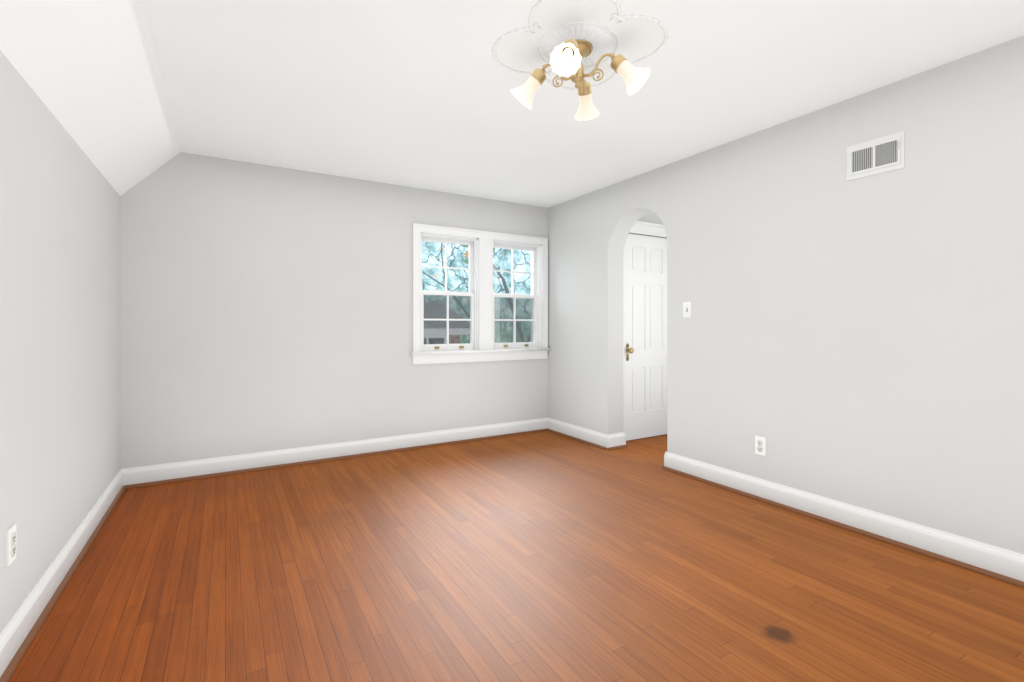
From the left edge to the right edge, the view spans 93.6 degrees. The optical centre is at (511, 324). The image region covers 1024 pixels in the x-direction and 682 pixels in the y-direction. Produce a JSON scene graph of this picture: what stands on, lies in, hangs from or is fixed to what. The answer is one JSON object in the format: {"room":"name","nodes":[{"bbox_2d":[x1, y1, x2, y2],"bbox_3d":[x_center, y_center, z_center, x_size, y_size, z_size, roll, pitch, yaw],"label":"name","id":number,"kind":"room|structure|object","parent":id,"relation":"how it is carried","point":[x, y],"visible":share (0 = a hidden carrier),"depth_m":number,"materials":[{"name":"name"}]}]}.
{"room":"empty bedroom","nodes":[
{"label":"empty bedroom","id":0,"kind":"room"},
{"bbox_2d":[0,50,119,632],"bbox_3d":[-1.485,0.120,1.036,0.250,2.000,5.600,0,0,-31],"label":"wall","id":1,"kind":"structure","parent":0,"point":[59,332],"depth_m":1.97,"materials":[{"name":"paint"}]},
{"bbox_2d":[5,523,15,566],"bbox_3d":[-1.675,0.737,1.609,0.011,0.118,0.072,0,0,-31],"label":"electrical outlet","id":2,"kind":"object","parent":1,"relation":"attached to","point":[10,545],"visible":1,"depth_m":1.59,"materials":[{"name":"white plastic"}]},
{"bbox_2d":[0,468,127,681],"bbox_3d":[-1.351,1.054,1.087,0.040,0.132,5.150,0,0,-31],"label":"baseboard","id":3,"kind":"structure","parent":1,"relation":"attached to","point":[22,628],"depth_m":1.94,"materials":[{"name":"white paint"}]},
{"bbox_2d":[0,0,180,195],"bbox_3d":[-1.337,-1.188,1.124,0.593,0.615,5.600,0,0,-31],"label":"ceiling","id":4,"kind":"structure","parent":0,"point":[89,71],"depth_m":2.02,"materials":[{"name":"paint"}]},
{"bbox_2d":[120,152,547,468],"bbox_3d":[-0.755,-0.188,4.567,5.120,2.615,0.220,0,0,-31],"label":"wall","id":5,"kind":"structure","parent":0,"point":[263,308],"depth_m":3.80,"materials":[{"name":"paint"}]},
{"bbox_2d":[128,418,547,488],"bbox_3d":[-1.117,1.054,4.203,3.514,0.132,0.036,0,0,-31],"label":"baseboard","id":6,"kind":"structure","parent":5,"relation":"attached to","point":[157,474],"depth_m":3.92,"materials":[{"name":"white paint"}]},
{"bbox_2d":[410,223,550,363],"bbox_3d":[-0.307,-0.279,4.790,1.520,1.274,0.258,0,0,-31],"label":"window unit","id":7,"kind":"structure","parent":5,"relation":"in","point":[482,345],"depth_m":4.71,"materials":[{"name":"white paint"}]},
{"bbox_2d":[9,431,1023,681],"bbox_3d":[0.607,1.180,2.283,5.120,0.120,5.600,0,0,-31],"label":"floor","id":8,"kind":"structure","parent":0,"point":[541,557],"depth_m":2.06,"materials":[{"name":"brown wood"}]},
{"bbox_2d":[142,0,1023,207],"bbox_3d":[0.862,-1.370,2.434,4.527,0.250,5.600,0,0,-31],"label":"ceiling","id":9,"kind":"structure","parent":0,"point":[414,93],"depth_m":2.42,"materials":[{"name":"paint"}]},
{"bbox_2d":[492,0,668,89],"bbox_3d":[0.294,-1.242,2.155,0.677,0.016,0.677,0,0,-31],"label":"ceiling medallion","id":10,"kind":"object","parent":9,"relation":"attached to","point":[600,40],"visible":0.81,"depth_m":2.08,"materials":[{"name":"white paint"}]},
{"bbox_2d":[510,38,650,120],"bbox_3d":[0.294,-1.125,2.155,0.487,0.240,0.487,0,0,-26],"label":"chandelier","id":11,"kind":"object","parent":10,"relation":"hanging from","point":[567,55],"visible":1,"depth_m":2.12,"materials":[{"name":"white glass"}]},
{"bbox_2d":[637,212,663,224],"bbox_3d":[1.297,-0.188,4.836,0.900,2.615,0.180,0,0,-31],"label":"wall","id":12,"kind":"structure","parent":0,"point":[651,217],"depth_m":4.77,"materials":[{"name":"paint"}]},
{"bbox_2d":[623,221,666,431],"bbox_3d":[1.310,0.058,4.790,0.874,2.125,0.152,0,0,-31],"label":"door frame","id":13,"kind":"structure","parent":12,"relation":"attached to","point":[647,229],"depth_m":4.69,"materials":[{"name":"white paint"}]},
{"bbox_2d":[624,234,666,440],"bbox_3d":[1.345,0.117,4.735,0.654,1.989,0.104,0,0,-31],"label":"door","id":14,"kind":"structure","parent":12,"relation":"in","point":[645,336],"depth_m":4.74,"materials":[{"name":"white paint"}]},
{"bbox_2d":[548,35,1023,553],"bbox_3d":[1.835,-0.188,2.869,0.190,2.615,5.350,0,0,-31],"label":"wall","id":15,"kind":"structure","parent":0,"point":[838,336],"depth_m":2.67,"materials":[{"name":"paint"}]},
{"bbox_2d":[548,418,611,449],"bbox_3d":[0.628,1.054,4.673,0.036,0.132,0.916,0,0,-31],"label":"baseboard","id":16,"kind":"structure","parent":15,"relation":"attached to","point":[587,436],"depth_m":4.61,"materials":[{"name":"white paint"}]},
{"bbox_2d":[683,302,691,317],"bbox_3d":[1.294,-0.112,3.566,0.024,0.118,0.072,0,0,-31],"label":"light switch","id":17,"kind":"object","parent":15,"relation":"attached to","point":[687,309],"visible":1,"depth_m":3.56,"materials":[{"name":"white plastic"}]},
{"bbox_2d":[755,435,765,455],"bbox_3d":[1.592,0.775,3.079,0.011,0.118,0.072,0,0,-31],"label":"electrical outlet","id":18,"kind":"object","parent":15,"relation":"attached to","point":[760,445],"visible":1,"depth_m":3.07,"materials":[{"name":"white plastic"}]},
{"bbox_2d":[662,452,1023,587],"bbox_3d":[2.074,1.054,2.247,0.036,0.132,3.516,0,0,-31],"label":"baseboard","id":19,"kind":"structure","parent":15,"relation":"attached to","point":[1002,564],"depth_m":2.55,"materials":[{"name":"white paint"}]},
{"bbox_2d":[847,131,904,180],"bbox_3d":[1.910,-0.888,2.538,0.020,0.186,0.262,0,0,-31],"label":"air vent","id":20,"kind":"object","parent":15,"relation":"in","point":[877,155],"visible":1,"depth_m":2.53,"materials":[{"name":"white metal"}]},
{"label":"outside","id":21,"kind":"structure","parent":0,"visible":0},
{"bbox_2d":[422,241,530,343],"bbox_3d":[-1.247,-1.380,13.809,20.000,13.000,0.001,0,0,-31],"label":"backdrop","id":22,"kind":"structure","parent":21,"point":[455,251],"depth_m":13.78,"materials":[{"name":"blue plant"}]},
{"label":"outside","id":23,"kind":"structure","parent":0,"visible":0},
{"bbox_2d":[424,302,469,343],"bbox_3d":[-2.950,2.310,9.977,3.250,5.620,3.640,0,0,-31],"label":"house","id":24,"kind":"structure","parent":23,"point":[432,305],"depth_m":9.35,"materials":[{"name":"brick"}]},
{"bbox_2d":[422,243,530,341],"bbox_3d":[2.088,-1.998,8.570,9.787,14.273,10.315,0,0,-31],"label":"trees","id":25,"kind":"object","parent":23,"point":[500,275],"depth_m":8.72,"materials":[{"name":"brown plant"}]}
]}

